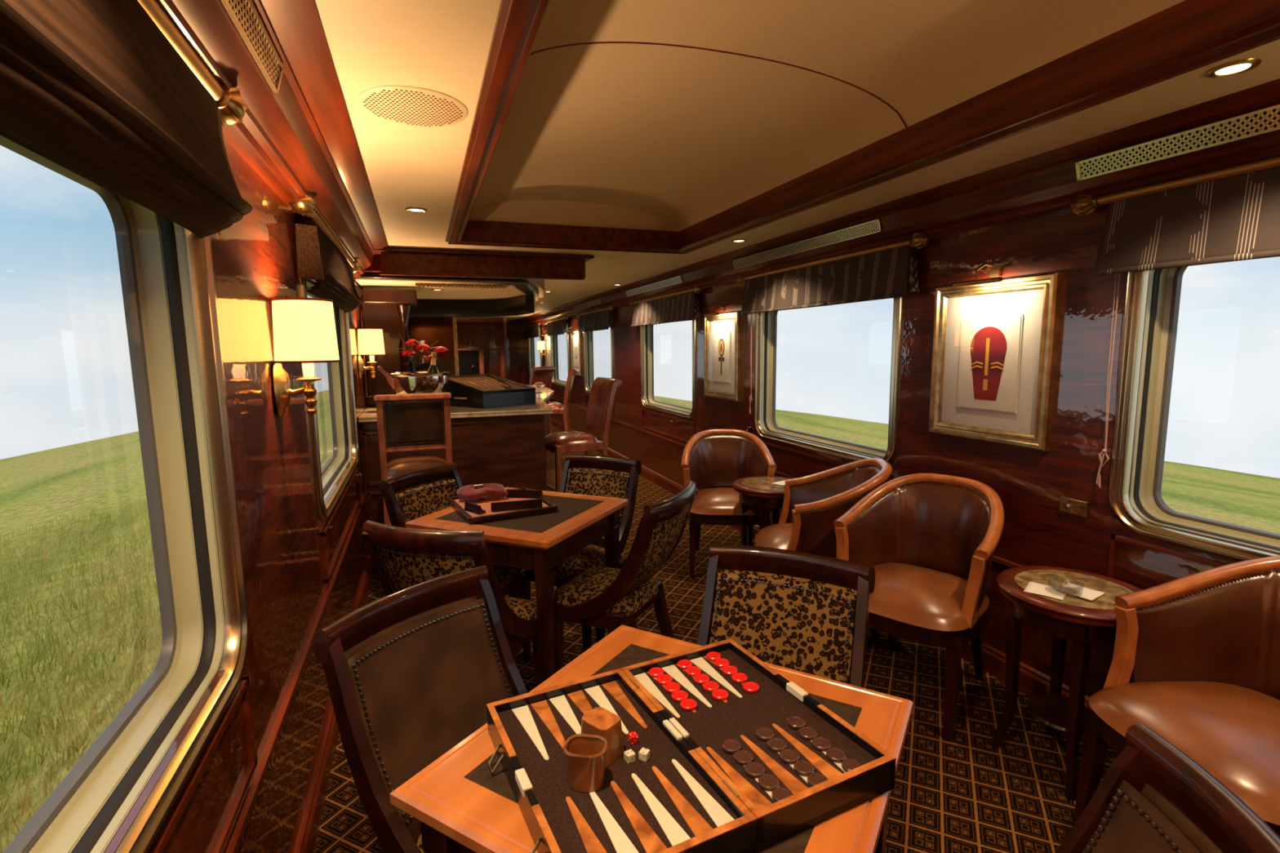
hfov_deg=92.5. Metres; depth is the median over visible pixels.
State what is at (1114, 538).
trim
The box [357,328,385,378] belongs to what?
wall sconce
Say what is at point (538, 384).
dish
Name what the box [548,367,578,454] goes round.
bar stool
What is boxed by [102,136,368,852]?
wall
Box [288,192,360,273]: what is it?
curtain rod
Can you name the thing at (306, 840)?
baseboard
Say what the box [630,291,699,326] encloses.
window valance
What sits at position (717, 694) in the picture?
checker
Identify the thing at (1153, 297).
window
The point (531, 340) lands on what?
window
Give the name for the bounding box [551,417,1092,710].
baseboard
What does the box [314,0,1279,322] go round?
ceiling
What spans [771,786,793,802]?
checker
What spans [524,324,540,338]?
window valance
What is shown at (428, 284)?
air vent
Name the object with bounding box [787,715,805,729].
checker
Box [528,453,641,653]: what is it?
chair
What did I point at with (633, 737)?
die
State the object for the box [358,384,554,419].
countertop
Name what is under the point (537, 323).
curtain rod
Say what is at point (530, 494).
rack
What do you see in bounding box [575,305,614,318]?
curtain rod
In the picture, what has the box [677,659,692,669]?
checker
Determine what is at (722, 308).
picture light
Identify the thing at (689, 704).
checker
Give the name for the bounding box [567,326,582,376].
framed picture
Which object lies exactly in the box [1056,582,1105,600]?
napkin
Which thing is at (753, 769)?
checker
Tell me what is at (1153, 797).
chair
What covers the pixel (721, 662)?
checker
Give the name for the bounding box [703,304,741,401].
framed picture
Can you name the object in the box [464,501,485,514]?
rack
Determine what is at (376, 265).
trim
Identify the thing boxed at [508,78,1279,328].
crown molding
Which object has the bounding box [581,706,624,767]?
cup
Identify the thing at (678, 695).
checker
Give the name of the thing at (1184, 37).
trim
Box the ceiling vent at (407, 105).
[356,85,467,127]
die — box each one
[623,749,635,764]
[627,731,638,745]
[638,747,649,762]
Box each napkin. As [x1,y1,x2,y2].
[771,480,785,485]
[1023,581,1066,599]
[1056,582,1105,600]
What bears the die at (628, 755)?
on the board
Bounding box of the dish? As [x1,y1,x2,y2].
[532,382,545,393]
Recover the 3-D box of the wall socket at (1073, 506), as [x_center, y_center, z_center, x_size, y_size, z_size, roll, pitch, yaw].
[1.586,0.295,2.247,0.024,0.055,0.100,-3,8,-19]
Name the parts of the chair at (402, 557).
rail, crest rail, nail trim, panel, rail, leg, seat, seat frame, leg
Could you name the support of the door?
attached to the panelling
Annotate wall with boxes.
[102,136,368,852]
[456,322,519,382]
[517,203,1279,697]
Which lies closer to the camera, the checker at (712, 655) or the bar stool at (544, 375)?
the checker at (712, 655)
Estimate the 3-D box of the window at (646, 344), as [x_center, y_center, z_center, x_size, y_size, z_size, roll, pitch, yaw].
[0.290,-0.620,5.943,0.116,0.973,1.380,-3,8,-19]
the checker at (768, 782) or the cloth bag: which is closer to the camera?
the checker at (768, 782)
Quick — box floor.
[314,425,1118,852]
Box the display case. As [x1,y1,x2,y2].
[444,373,535,408]
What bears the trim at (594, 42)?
attached to the ceiling panel
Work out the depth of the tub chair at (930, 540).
2.50 m
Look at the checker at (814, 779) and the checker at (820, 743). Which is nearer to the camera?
the checker at (814, 779)
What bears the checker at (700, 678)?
on the board
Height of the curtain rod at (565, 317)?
0.083 m
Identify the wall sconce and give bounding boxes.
[271,297,340,417]
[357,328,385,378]
[537,341,545,358]
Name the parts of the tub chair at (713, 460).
arm post, leg, leg, backrest, seat rail, nail trim, arm rail, seat, leg, leg, arm post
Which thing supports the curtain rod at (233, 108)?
attached to the wall at (281, 523)
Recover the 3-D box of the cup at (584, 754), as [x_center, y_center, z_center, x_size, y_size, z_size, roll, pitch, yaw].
[-0.077,0.479,0.870,0.061,0.058,0.049,0,7,9]
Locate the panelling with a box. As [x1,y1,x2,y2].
[457,324,518,374]
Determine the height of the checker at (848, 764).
0.006 m
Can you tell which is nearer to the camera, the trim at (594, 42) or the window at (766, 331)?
the trim at (594, 42)
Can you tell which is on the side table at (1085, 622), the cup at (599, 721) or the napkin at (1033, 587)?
the napkin at (1033, 587)
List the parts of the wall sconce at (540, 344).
lamp shade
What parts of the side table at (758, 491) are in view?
leg, leg, leg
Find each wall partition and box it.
[360,288,417,406]
[493,318,508,379]
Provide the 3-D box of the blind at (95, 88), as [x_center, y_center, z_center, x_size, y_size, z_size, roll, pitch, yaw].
[-0.542,-0.401,0.478,0.084,0.266,1.455,-3,8,-19]
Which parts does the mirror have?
frame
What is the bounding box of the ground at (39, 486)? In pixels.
[0,392,1279,851]
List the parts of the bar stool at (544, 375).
post, backrest, leg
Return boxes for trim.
[148,467,366,852]
[354,271,538,302]
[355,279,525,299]
[363,253,544,297]
[408,293,534,316]
[445,0,1279,254]
[529,41,907,127]
[550,385,1226,577]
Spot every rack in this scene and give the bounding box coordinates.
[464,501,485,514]
[490,498,542,511]
[506,488,544,498]
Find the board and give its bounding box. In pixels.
[486,639,896,852]
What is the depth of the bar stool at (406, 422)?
3.32 m
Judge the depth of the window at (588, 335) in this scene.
8.78 m
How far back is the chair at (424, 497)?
2.67 m
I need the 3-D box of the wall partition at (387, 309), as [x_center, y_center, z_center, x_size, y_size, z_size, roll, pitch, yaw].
[-1.806,-0.566,4.464,0.380,0.840,0.170,-3,8,-19]
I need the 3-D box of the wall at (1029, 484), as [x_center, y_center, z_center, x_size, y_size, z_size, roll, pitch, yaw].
[-0.144,-0.677,7.192,0.100,2.300,16.600,-3,8,-19]
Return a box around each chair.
[312,564,528,852]
[361,520,541,687]
[379,462,530,660]
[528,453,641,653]
[554,480,698,672]
[680,428,777,577]
[697,543,875,688]
[755,457,892,644]
[833,473,1004,742]
[1054,723,1279,852]
[1072,555,1279,836]
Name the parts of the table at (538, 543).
drawer, leg, leg, leg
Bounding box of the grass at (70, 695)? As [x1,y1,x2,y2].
[0,493,162,852]
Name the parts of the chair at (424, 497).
rail, crest rail, panel, backrest, nail trim, rail, seat, seat frame, leg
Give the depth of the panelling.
14.35 m
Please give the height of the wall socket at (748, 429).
0.050 m
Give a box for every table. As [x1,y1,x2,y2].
[389,625,912,852]
[404,487,628,683]
[732,475,791,570]
[990,565,1142,800]
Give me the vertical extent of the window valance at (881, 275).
0.954 m
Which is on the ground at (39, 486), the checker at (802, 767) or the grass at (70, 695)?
the grass at (70, 695)
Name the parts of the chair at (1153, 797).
rail, nail trim, backrest, panel, crest rail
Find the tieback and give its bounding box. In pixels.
[295,223,324,279]
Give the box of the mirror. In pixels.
[407,316,459,376]
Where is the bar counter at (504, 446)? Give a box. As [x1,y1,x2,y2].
[358,384,554,573]
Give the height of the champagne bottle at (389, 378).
0.228 m
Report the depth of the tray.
2.43 m
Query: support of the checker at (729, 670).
on the board
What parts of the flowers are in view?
flower, flower, flower, flower, flower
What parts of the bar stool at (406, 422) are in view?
post, leg, crest rail, nail trim, panel, rail, seat, post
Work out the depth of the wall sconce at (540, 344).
11.44 m
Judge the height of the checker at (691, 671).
0.006 m
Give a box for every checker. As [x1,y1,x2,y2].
[648,666,664,677]
[656,674,672,684]
[664,681,679,693]
[671,689,688,702]
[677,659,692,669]
[680,698,697,711]
[685,666,701,676]
[693,673,709,684]
[702,680,719,692]
[706,651,720,661]
[711,688,728,700]
[714,657,729,667]
[721,738,741,753]
[722,665,737,675]
[731,672,747,683]
[733,749,753,764]
[742,681,759,693]
[744,761,764,777]
[755,727,774,741]
[758,773,779,791]
[767,737,786,752]
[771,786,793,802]
[779,748,799,764]
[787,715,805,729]
[793,760,814,776]
[798,726,817,740]
[807,772,827,786]
[812,736,831,751]
[826,746,846,762]
[841,758,862,772]
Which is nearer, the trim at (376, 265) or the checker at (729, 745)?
the checker at (729, 745)
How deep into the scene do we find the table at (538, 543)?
2.26 m
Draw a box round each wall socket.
[746,426,751,433]
[1059,496,1088,517]
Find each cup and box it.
[563,733,607,792]
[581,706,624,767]
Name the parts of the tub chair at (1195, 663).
leg, arm post, seat, seat rail, arm rail, backrest, nail trim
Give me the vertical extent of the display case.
0.205 m
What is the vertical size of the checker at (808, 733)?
0.006 m
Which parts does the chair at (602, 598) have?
leg, leg, seat, rail, seat frame, leg, rail, panel, nail trim, leg, crest rail, rail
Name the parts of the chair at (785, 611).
rail, nail trim, backrest, panel, crest rail, rail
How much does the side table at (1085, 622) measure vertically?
0.615 m
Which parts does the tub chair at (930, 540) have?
arm post, leg, seat, backrest, nail trim, arm rail, seat rail, leg, arm post, leg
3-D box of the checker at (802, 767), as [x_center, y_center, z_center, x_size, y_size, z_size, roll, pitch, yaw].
[0.239,0.498,0.893,0.029,0.006,0.029,6,10,40]
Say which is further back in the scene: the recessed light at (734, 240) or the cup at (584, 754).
the recessed light at (734, 240)
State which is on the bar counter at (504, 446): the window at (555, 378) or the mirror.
the mirror
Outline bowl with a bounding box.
[389,371,449,394]
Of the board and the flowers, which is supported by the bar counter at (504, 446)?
the flowers
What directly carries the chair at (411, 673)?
on the floor
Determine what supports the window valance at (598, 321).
hanging from the curtain rod at (611, 308)
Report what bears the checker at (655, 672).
on the board
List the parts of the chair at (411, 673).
rail, crest rail, panel, rail, seat, backrest, nail trim, rail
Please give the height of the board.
0.052 m
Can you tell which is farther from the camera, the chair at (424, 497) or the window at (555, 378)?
the window at (555, 378)
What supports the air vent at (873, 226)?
attached to the wall at (1029, 484)
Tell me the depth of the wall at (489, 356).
14.61 m
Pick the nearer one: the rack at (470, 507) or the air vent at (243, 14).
the air vent at (243, 14)
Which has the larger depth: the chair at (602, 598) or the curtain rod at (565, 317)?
the curtain rod at (565, 317)
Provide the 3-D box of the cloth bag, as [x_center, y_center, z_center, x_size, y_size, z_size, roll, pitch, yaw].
[-0.672,0.281,2.606,0.215,0.073,0.120,-1,7,-4]
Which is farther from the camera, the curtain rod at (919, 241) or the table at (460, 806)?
the curtain rod at (919, 241)
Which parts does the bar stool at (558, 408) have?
seat, seat frame, leg, post, post, leg, backrest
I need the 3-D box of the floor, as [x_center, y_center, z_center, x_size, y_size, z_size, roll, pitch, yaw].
[-1.409,0.587,6.896,2.915,0.100,16.600,-3,8,-19]
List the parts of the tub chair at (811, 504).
seat, arm post, arm post, backrest, nail trim, arm rail, leg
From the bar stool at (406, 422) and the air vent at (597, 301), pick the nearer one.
the bar stool at (406, 422)
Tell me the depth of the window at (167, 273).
1.12 m
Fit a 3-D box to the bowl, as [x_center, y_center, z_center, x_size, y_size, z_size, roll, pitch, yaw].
[-1.423,-0.223,3.976,0.370,0.256,0.370,-3,8,-19]
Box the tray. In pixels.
[447,487,557,524]
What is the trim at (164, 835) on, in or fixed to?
attached to the wall at (281, 523)
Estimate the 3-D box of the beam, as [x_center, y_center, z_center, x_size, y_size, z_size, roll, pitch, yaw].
[-1.148,-1.104,4.371,1.465,0.168,0.900,-3,8,-19]
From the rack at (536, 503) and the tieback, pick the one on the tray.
the rack at (536, 503)
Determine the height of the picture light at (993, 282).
0.087 m
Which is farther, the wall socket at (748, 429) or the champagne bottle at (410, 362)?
the wall socket at (748, 429)
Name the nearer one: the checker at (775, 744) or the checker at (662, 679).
the checker at (775, 744)
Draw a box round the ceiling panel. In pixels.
[468,0,1184,231]
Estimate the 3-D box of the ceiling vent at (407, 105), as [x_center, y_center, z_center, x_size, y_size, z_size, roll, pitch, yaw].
[-0.590,-0.831,1.599,0.272,0.005,0.272,-3,8,-19]
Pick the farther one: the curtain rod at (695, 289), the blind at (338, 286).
the curtain rod at (695, 289)
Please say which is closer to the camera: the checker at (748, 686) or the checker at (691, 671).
the checker at (748, 686)
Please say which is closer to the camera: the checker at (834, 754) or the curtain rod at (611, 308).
the checker at (834, 754)
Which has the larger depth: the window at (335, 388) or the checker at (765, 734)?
the window at (335, 388)
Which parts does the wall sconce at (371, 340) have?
shade trim, lamp shade, shade trim, turned stem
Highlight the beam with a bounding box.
[373,247,594,279]
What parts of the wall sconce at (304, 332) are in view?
arm, shade trim, lamp shade, shade trim, turned stem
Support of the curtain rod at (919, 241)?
attached to the wall at (1029, 484)
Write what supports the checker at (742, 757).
on the board
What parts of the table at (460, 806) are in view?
leg, leg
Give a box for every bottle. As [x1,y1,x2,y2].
[377,365,394,389]
[408,360,416,373]
[426,351,438,373]
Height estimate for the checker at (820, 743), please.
0.006 m
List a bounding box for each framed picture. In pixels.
[541,330,553,366]
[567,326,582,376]
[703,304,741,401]
[928,262,1062,451]
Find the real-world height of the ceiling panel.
0.195 m
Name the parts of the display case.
handle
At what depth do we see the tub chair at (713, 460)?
4.02 m
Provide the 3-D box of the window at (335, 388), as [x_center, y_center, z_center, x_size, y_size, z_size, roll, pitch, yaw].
[-1.446,-0.193,2.805,0.116,0.973,1.380,-3,8,-19]
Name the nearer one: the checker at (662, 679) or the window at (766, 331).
the checker at (662, 679)
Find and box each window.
[0,132,248,852]
[299,278,358,519]
[361,316,368,407]
[528,335,541,376]
[550,327,568,386]
[583,320,613,393]
[640,317,695,418]
[754,297,902,463]
[1108,266,1279,560]
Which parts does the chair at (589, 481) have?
rail, seat, seat frame, leg, nail trim, backrest, rail, panel, crest rail, rail, leg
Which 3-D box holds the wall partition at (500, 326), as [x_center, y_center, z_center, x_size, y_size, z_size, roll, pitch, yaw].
[-2.934,-1.245,13.020,0.060,2.000,1.600,-3,8,-19]
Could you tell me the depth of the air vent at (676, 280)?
5.71 m
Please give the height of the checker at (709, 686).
0.006 m
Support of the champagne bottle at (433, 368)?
in the bowl
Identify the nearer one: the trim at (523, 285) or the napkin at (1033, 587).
the napkin at (1033, 587)
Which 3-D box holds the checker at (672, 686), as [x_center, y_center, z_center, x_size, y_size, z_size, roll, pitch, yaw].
[0.059,0.472,1.108,0.029,0.006,0.029,0,7,8]
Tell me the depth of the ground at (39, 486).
14.86 m
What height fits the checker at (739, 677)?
0.006 m
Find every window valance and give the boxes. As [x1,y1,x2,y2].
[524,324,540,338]
[546,319,568,336]
[577,309,613,333]
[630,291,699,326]
[741,245,919,413]
[1091,166,1279,488]
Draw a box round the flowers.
[399,333,448,372]
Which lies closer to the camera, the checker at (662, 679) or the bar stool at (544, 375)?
the checker at (662, 679)
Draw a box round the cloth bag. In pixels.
[457,483,507,501]
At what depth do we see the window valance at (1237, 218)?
1.81 m
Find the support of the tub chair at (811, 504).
on the floor
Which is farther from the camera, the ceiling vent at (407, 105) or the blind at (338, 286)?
the blind at (338, 286)
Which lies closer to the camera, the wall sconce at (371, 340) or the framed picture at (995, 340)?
the framed picture at (995, 340)
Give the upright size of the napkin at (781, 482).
0.002 m
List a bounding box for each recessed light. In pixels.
[405,207,427,213]
[731,239,746,242]
[1205,57,1262,78]
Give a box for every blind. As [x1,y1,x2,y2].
[0,0,252,237]
[296,213,362,312]
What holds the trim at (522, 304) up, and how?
attached to the wall at (281, 523)
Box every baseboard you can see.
[293,554,373,852]
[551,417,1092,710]
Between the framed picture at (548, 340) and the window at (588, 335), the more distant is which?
the framed picture at (548, 340)
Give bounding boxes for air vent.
[220,0,284,95]
[415,282,510,288]
[573,298,601,310]
[626,275,682,296]
[732,218,882,269]
[1075,104,1279,181]
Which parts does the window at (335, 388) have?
pane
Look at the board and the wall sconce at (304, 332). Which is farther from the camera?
the wall sconce at (304, 332)
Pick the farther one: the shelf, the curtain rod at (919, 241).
the curtain rod at (919, 241)
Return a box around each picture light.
[703,304,724,316]
[952,262,1002,287]
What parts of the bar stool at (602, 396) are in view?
leg, seat, seat frame, post, backrest, leg, post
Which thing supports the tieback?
attached to the wall at (281, 523)
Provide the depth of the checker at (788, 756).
0.92 m
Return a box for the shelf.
[1026,695,1090,735]
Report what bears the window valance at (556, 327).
hanging from the curtain rod at (565, 317)
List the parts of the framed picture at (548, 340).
frame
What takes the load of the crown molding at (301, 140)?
attached to the wall at (281, 523)
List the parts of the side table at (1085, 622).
leg, leg, leg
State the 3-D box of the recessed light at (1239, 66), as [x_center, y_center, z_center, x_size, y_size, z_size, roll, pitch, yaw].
[1.378,-0.831,1.424,0.094,0.007,0.094,-3,8,-19]
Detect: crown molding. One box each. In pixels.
[155,0,388,285]
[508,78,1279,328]
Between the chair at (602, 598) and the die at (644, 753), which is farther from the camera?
the chair at (602, 598)
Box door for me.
[457,350,479,375]
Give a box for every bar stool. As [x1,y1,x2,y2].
[373,392,452,525]
[528,366,555,453]
[545,377,622,492]
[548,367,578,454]
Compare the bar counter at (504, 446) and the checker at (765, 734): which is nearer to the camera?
the checker at (765, 734)
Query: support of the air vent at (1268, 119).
attached to the wall at (1029, 484)
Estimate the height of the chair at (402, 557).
0.875 m
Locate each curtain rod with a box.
[137,0,248,127]
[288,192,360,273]
[523,322,541,328]
[544,315,568,324]
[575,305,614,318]
[628,284,702,306]
[736,232,929,284]
[1070,155,1279,216]
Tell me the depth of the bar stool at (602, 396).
4.56 m
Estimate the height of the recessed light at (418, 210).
0.007 m
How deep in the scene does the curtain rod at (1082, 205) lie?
1.86 m
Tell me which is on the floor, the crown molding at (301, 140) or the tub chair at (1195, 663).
the tub chair at (1195, 663)
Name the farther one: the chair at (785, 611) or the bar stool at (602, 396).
the bar stool at (602, 396)
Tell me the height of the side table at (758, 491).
0.615 m

